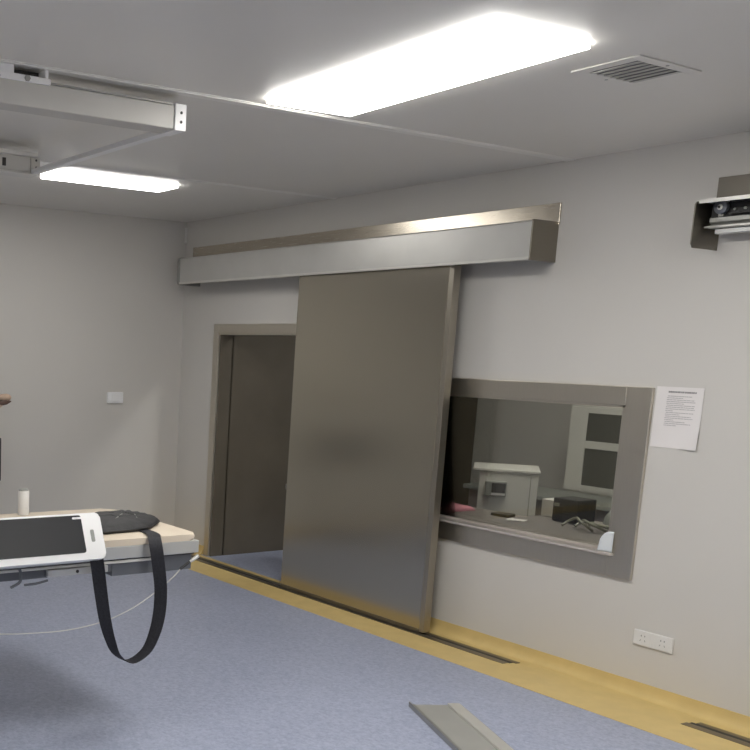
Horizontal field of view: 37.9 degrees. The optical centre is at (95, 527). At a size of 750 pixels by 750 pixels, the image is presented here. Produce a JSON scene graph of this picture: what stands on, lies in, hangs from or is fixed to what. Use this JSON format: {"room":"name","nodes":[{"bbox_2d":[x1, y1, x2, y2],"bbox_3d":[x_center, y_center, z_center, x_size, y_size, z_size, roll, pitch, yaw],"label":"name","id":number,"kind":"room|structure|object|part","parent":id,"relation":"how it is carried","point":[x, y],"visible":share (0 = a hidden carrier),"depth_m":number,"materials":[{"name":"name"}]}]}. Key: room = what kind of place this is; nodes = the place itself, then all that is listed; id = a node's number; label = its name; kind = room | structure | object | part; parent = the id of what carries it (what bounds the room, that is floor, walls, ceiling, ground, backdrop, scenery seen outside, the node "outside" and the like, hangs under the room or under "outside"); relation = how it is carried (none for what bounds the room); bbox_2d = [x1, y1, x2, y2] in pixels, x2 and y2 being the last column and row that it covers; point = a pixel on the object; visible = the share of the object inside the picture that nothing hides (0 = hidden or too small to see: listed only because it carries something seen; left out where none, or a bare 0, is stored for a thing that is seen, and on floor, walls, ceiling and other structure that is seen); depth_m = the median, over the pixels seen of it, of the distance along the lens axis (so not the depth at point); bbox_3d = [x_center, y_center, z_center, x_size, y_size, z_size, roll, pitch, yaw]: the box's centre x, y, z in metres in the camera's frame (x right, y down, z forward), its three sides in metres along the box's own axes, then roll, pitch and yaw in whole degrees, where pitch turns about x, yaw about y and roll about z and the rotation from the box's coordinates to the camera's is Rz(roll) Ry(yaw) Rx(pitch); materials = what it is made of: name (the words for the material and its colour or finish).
{"room":"radiology room","nodes":[
{"label":"radiology room","id":0,"kind":"room"},
{"bbox_2d":[0,203,186,525],"bbox_3d":[-0.885,-1.081,7.832,9.600,2.700,0.120,-4,11,-29],"label":"wall","id":1,"kind":"structure","parent":0,"point":[91,304],"depth_m":8.19,"materials":[{"name":"white paint"}]},
{"bbox_2d":[107,392,122,402],"bbox_3d":[0.164,-1.057,8.344,0.145,0.090,0.025,-4,11,-29],"label":"light switch","id":2,"kind":"object","parent":1,"relation":"attached to","point":[112,397],"visible":1,"depth_m":8.33,"materials":[{"name":"white plastic"}]},
{"bbox_2d":[0,550,696,749],"bbox_3d":[1.282,1.046,4.169,9.900,0.100,9.273,-4,11,-29],"label":"floor","id":3,"kind":"structure","parent":0,"point":[229,667],"depth_m":5.25,"materials":[{"name":"blue carpet"}]},
{"bbox_2d":[0,394,10,480],"bbox_3d":[-0.901,-0.468,7.523,0.600,1.600,0.450,-4,11,-29],"label":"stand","id":4,"kind":"object","parent":3,"relation":"on","point":[4,398],"visible":0.95,"depth_m":7.54,"materials":[{"name":"white"}]},
{"bbox_3d":[-0.919,-0.494,7.536,0.485,0.325,0.038,-4,11,-29],"label":"panel","id":5,"kind":"part","parent":4,"relation":"part of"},
{"bbox_2d":[0,509,198,581],"bbox_3d":[-0.670,0.462,4.348,2.131,0.880,0.774,-4,11,-29],"label":"examination table","id":6,"kind":"object","parent":3,"relation":"on","point":[127,553],"visible":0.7,"depth_m":4.33,"materials":[{"name":"white plastic"}]},
{"bbox_2d":[18,488,28,514],"bbox_3d":[-0.337,-0.120,4.811,0.053,0.122,0.053,-4,11,-29],"label":"bottle","id":7,"kind":"object","parent":6,"relation":"on","point":[23,493],"visible":1,"depth_m":4.79,"materials":[{"name":"plastic"}]},
{"bbox_2d":[0,512,105,588],"bbox_3d":[-0.322,0.108,3.957,0.780,0.292,0.125,-4,11,-29],"label":"tablet device","id":8,"kind":"object","parent":6,"relation":"attached to","point":[78,537],"visible":1,"depth_m":4.00,"materials":[{"name":"white plastic"}]},
{"bbox_3d":[-0.264,0.198,4.064,0.163,0.082,0.023,-4,11,-28],"label":"clamp lever","id":9,"kind":"part","parent":8,"relation":"part of","materials":[{"name":"grey metal"}]},
{"bbox_3d":[-0.572,0.189,3.927,1.930,0.012,0.026,-4,11,-29],"label":"rail","id":10,"kind":"part","parent":6,"relation":"part of","materials":[{"name":"silver metal"}]},
{"bbox_3d":[-0.073,0.178,4.195,0.280,0.029,0.021,-4,11,-29],"label":"mounting plate","id":11,"kind":"part","parent":6,"relation":"part of","materials":[{"name":"silver metal"}]},
{"bbox_3d":[-0.512,0.207,4.000,2.102,0.068,0.060,-4,11,-29],"label":"under frame","id":12,"kind":"part","parent":6,"relation":"part of","materials":[{"name":"white metal"}]},
{"bbox_3d":[-0.659,0.042,4.276,2.131,0.028,0.770,-4,11,-29],"label":"mattress","id":13,"kind":"part","parent":6,"relation":"part of","materials":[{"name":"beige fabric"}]},
{"bbox_2d":[0,554,198,634],"bbox_3d":[-0.194,0.294,4.125,1.471,0.274,0.019,-4,11,-29],"label":"cable","id":14,"kind":"object","parent":6,"relation":"hanging from","point":[196,556],"visible":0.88,"depth_m":4.30,"materials":[{"name":"white plastic"}]},
{"bbox_3d":[-0.482,0.145,3.962,2.126,0.055,0.025,-4,11,-29],"label":"rail","id":15,"kind":"part","parent":6,"relation":"part of","materials":[{"name":"silver metal"}]},
{"bbox_2d":[90,510,166,663],"bbox_3d":[0.102,0.238,4.546,0.389,0.568,0.721,1,10,-2],"label":"strap","id":16,"kind":"object","parent":6,"relation":"on","point":[117,521],"visible":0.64,"depth_m":4.33,"materials":[{"name":"black fabric"}]},
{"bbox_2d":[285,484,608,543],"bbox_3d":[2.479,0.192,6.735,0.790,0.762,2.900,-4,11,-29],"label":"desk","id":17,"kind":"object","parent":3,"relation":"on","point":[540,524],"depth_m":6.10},
{"bbox_2d":[462,505,474,510],"bbox_3d":[2.278,-0.156,6.644,0.352,0.086,0.188,-4,11,-29],"label":"cloth","id":18,"kind":"object","parent":17,"relation":"on","point":[464,507],"visible":0.12,"depth_m":6.64,"materials":[{"name":"pink fabric"}]},
{"bbox_2d":[491,511,527,521],"bbox_3d":[2.583,-0.066,6.375,0.139,0.018,0.315,0,10,-7],"label":"papers","id":19,"kind":"object","parent":17,"relation":"on","point":[500,514],"visible":1,"depth_m":6.41,"materials":[{"name":"white paper"}]},
{"bbox_2d":[541,498,553,516],"bbox_3d":[2.912,-0.125,6.503,0.120,0.110,0.085,-4,11,-29],"label":"carton","id":20,"kind":"object","parent":17,"relation":"on","point":[547,503],"visible":0.46,"depth_m":6.47,"materials":[{"name":"white cardboard"}]},
{"bbox_2d":[552,496,596,523],"bbox_3d":[2.946,-0.106,6.295,0.183,0.143,0.170,-4,11,-29],"label":"device box","id":21,"kind":"object","parent":17,"relation":"on","point":[564,508],"visible":0.85,"depth_m":6.24,"materials":[{"name":"black plastic"}]},
{"bbox_3d":[2.905,-0.013,5.968,0.174,0.070,0.380,-4,11,-29],"label":"cable coil","id":22,"kind":"part","parent":17,"relation":"part of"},
{"bbox_2d":[603,511,610,525],"bbox_3d":[3.122,-0.048,6.083,0.188,0.115,0.190,-4,11,-29],"label":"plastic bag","id":23,"kind":"object","parent":17,"relation":"on","point":[606,521],"visible":0.15,"depth_m":6.08,"materials":[{"name":"grey plastic"}]},
{"bbox_2d":[409,701,513,749],"bbox_3d":[1.703,1.056,3.819,0.262,0.026,2.300,1,10,-3],"label":"strip","id":24,"kind":"object","parent":3,"relation":"on","point":[453,723],"visible":1,"depth_m":4.64,"materials":[{"name":"grey metal"}]},
{"bbox_2d":[473,462,540,515],"bbox_3d":[2.939,0.011,7.422,0.440,0.905,0.463,5,11,21],"label":"base cabinet","id":25,"kind":"object","parent":3,"relation":"on","point":[508,488],"visible":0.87,"depth_m":7.18,"materials":[{"name":"white wood"}]},
{"bbox_2d":[463,483,611,521],"bbox_3d":[3.835,0.121,7.721,0.500,0.635,2.300,-4,11,-29],"label":"countertop","id":26,"kind":"structure","parent":3,"relation":"on","point":[603,505],"depth_m":7.96,"materials":[{"name":"grey"}]},
{"bbox_2d":[563,405,622,497],"bbox_3d":[4.348,-0.238,7.872,0.485,1.320,1.340,-4,11,-29],"label":"window","id":27,"kind":"structure","parent":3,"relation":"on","point":[594,433],"depth_m":8.09,"materials":[{"name":"white wood"}]},
{"bbox_3d":[4.022,-0.582,7.937,0.005,0.575,0.498,-4,11,-29],"label":"pane","id":28,"kind":"part","parent":27,"relation":"part of","materials":[{"name":"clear glass"}]},
{"bbox_2d":[222,335,477,554],"bbox_3d":[2.319,-1.192,8.979,2.880,2.700,0.115,-4,11,-29],"label":"wall","id":29,"kind":"structure","parent":0,"point":[262,371],"depth_m":8.48,"materials":[{"name":"grey paint"}]},
{"bbox_2d":[0,0,749,221],"bbox_3d":[1.360,-1.710,3.685,9.900,0.100,9.273,-4,11,-29],"label":"ceiling","id":30,"kind":"structure","parent":0,"point":[256,51],"depth_m":4.05,"materials":[{"name":"white paint"}]},
{"bbox_2d":[0,148,39,177],"bbox_3d":[-1.524,-1.842,4.727,2.780,0.148,0.144,-4,11,-29],"label":"rail","id":31,"kind":"object","parent":30,"relation":"attached to","point":[15,163],"visible":0.94,"depth_m":5.30,"materials":[{"name":"metal"}]},
{"bbox_2d":[0,62,186,173],"bbox_3d":[-1.169,-1.723,4.099,2.780,0.144,1.366,-4,11,-29],"label":"rail","id":32,"kind":"object","parent":30,"relation":"attached to","point":[21,91],"visible":1,"depth_m":4.01,"materials":[{"name":"metal"}]},
{"bbox_3d":[-0.274,-1.719,3.887,0.128,0.027,0.008,-4,11,-29],"label":"slot plate","id":33,"kind":"part","parent":32,"relation":"part of","materials":[{"name":"black metal"}]},
{"bbox_2d":[41,171,177,191],"bbox_3d":[0.097,-2.163,6.405,0.860,0.020,0.240,-4,11,-29],"label":"recessed light","id":34,"kind":"object","parent":30,"relation":"in","point":[66,176],"visible":1,"depth_m":6.36,"materials":[{"name":"white plastic"}]},
{"bbox_2d":[40,161,335,198],"bbox_3d":[-1.270,-2.015,5.301,6.598,0.006,0.054,-4,11,-29],"label":"trim","id":35,"kind":"structure","parent":30,"relation":"attached to","point":[45,162],"depth_m":6.32,"materials":[{"name":"white metal"}]},
{"bbox_2d":[0,58,575,161],"bbox_3d":[-0.399,-1.719,3.759,6.598,0.006,0.069,-4,11,-29],"label":"trim","id":36,"kind":"structure","parent":30,"relation":"attached to","point":[19,64],"depth_m":4.37,"materials":[{"name":"white metal"}]},
{"bbox_2d":[267,22,589,115],"bbox_3d":[1.171,-1.675,3.804,0.440,0.020,1.200,-3,11,-26],"label":"recessed light","id":37,"kind":"object","parent":30,"relation":"in","point":[491,49],"visible":1,"depth_m":3.66,"materials":[{"name":"white plastic"}]},
{"bbox_2d":[571,54,701,86],"bbox_3d":[1.944,-1.638,3.682,0.360,0.008,0.267,-4,11,-29],"label":"ceiling vent","id":38,"kind":"object","parent":30,"relation":"in","point":[637,70],"visible":1,"depth_m":3.67,"materials":[{"name":"grey metal"}]},
{"bbox_2d":[174,131,749,716],"bbox_3d":[2.946,-0.443,4.824,0.120,2.700,8.973,-4,11,-29],"label":"wall","id":39,"kind":"structure","parent":0,"point":[626,298],"depth_m":5.24,"materials":[{"name":"white paint"}]},
{"bbox_2d":[184,228,187,243],"bbox_3d":[0.749,-2.400,8.421,0.018,0.125,0.018,-4,11,-29],"label":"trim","id":40,"kind":"structure","parent":39,"relation":"attached to","point":[186,229],"depth_m":8.41,"materials":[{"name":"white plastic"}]},
{"bbox_2d":[196,544,203,554],"bbox_3d":[0.771,0.154,8.670,0.045,0.072,0.453,-4,11,-29],"label":"baseboard","id":41,"kind":"structure","parent":39,"relation":"attached to","point":[201,547],"depth_m":8.50,"materials":[{"name":"yellow plastic"}]},
{"bbox_2d":[203,324,296,556],"bbox_3d":[1.341,-0.577,7.712,0.146,1.873,1.471,-4,11,-29],"label":"door frame","id":42,"kind":"structure","parent":39,"relation":"in","point":[223,333],"depth_m":8.24,"materials":[{"name":"metal"}]},
{"bbox_2d":[177,203,561,286],"bbox_3d":[1.542,-1.837,6.852,0.212,0.312,3.422,-4,11,-29],"label":"housing","id":43,"kind":"object","parent":39,"relation":"attached to","point":[530,232],"visible":1,"depth_m":6.28,"materials":[{"name":"metal"}]},
{"bbox_2d":[280,265,460,632],"bbox_3d":[1.720,-0.593,6.616,0.058,2.294,1.354,-4,11,-29],"label":"sliding door","id":44,"kind":"structure","parent":43,"relation":"hanging from","point":[374,350],"depth_m":6.51,"materials":[{"name":"metal"}]},
{"bbox_3d":[1.632,-1.941,6.883,0.012,0.113,3.422,-4,11,-29],"label":"plate","id":45,"kind":"part","parent":43,"relation":"part of","materials":[{"name":"metal"}]},
{"bbox_2d":[190,553,749,749],"bbox_3d":[2.647,0.903,4.907,0.405,0.002,8.963,-4,11,-29],"label":"trim","id":46,"kind":"structure","parent":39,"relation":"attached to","point":[659,720],"depth_m":5.44,"materials":[{"name":"yellow plastic"}]},
{"bbox_2d":[191,554,519,663],"bbox_3d":[1.524,0.488,7.079,0.107,0.003,3.280,-4,11,-29],"label":"floor track","id":47,"kind":"object","parent":46,"relation":"on","point":[467,648],"visible":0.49,"depth_m":6.45,"materials":[{"name":"metal"}]},
{"bbox_2d":[681,722,749,746],"bbox_3d":[3.370,1.114,3.812,0.107,0.003,2.370,-4,11,-29],"label":"floor track","id":48,"kind":"object","parent":46,"relation":"on","point":[739,739],"visible":1,"depth_m":4.70,"materials":[{"name":"metal"}]},
{"bbox_2d":[438,378,654,580],"bbox_3d":[2.363,-0.351,5.862,0.170,0.970,1.708,-4,11,-29],"label":"window","id":49,"kind":"structure","parent":39,"relation":"in","point":[636,403],"depth_m":5.46,"materials":[{"name":"metal"}]},
{"bbox_3d":[2.405,-0.357,5.883,0.011,0.747,1.408,-4,11,-29],"label":"pane","id":50,"kind":"part","parent":49,"relation":"part of","materials":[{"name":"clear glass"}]},
{"bbox_3d":[2.361,0.013,5.911,0.170,0.020,1.462,-4,11,-29],"label":"sill","id":51,"kind":"part","parent":49,"relation":"part of","materials":[{"name":"grey metal"}]},
{"bbox_2d":[597,531,613,552],"bbox_3d":[2.631,0.071,5.272,0.018,0.112,0.091,-4,11,-29],"label":"plastic sheet","id":52,"kind":"object","parent":49,"relation":"on","point":[605,544],"visible":1,"depth_m":5.27,"materials":[{"name":"white plastic"}]},
{"bbox_2d":[430,617,749,734],"bbox_3d":[3.314,1.017,4.169,0.045,0.072,7.010,-4,11,-29],"label":"baseboard","id":53,"kind":"structure","parent":39,"relation":"attached to","point":[702,710],"depth_m":5.36,"materials":[{"name":"yellow plastic"}]},
{"bbox_2d":[633,629,673,653],"bbox_3d":[2.786,0.567,5.102,0.013,0.078,0.208,-4,11,-29],"label":"wall socket","id":54,"kind":"object","parent":39,"relation":"attached to","point":[643,638],"visible":1,"depth_m":5.10,"materials":[{"name":"white plastic"}]},
{"bbox_2d":[650,386,704,450],"bbox_3d":[2.806,-0.527,4.938,0.014,0.294,0.234,-3,11,-26],"label":"paper sign","id":55,"kind":"object","parent":39,"relation":"attached to","point":[678,410],"visible":1,"depth_m":4.93,"materials":[{"name":"white paper"}]},
{"bbox_2d":[690,174,749,250],"bbox_3d":[3.406,-1.222,3.556,0.207,0.326,2.605,-4,11,-29],"label":"housing","id":56,"kind":"object","parent":39,"relation":"attached to","point":[728,213],"visible":1,"depth_m":4.61,"materials":[{"name":"metal"}]},
{"bbox_3d":[3.390,-1.149,3.541,0.008,0.008,2.572,-4,11,-29],"label":"guide rod","id":57,"kind":"part","parent":56,"relation":"part of","materials":[{"name":"metal"}]},
{"bbox_3d":[3.439,-1.166,3.556,0.094,0.046,2.555,-4,11,-29],"label":"hanger rail","id":58,"kind":"part","parent":56,"relation":"part of","materials":[{"name":"grey metal"}]},
{"bbox_3d":[3.494,-1.328,3.585,0.012,0.122,2.605,-4,11,-29],"label":"plate","id":59,"kind":"part","parent":56,"relation":"part of","materials":[{"name":"metal"}]},
{"bbox_2d":[468,398,573,502],"bbox_3d":[5.568,-0.623,6.271,0.120,2.700,9.213,-4,11,-29],"label":"wall","id":60,"kind":"structure","parent":0,"point":[506,431],"depth_m":9.20,"materials":[{"name":"grey paint"}]}
]}

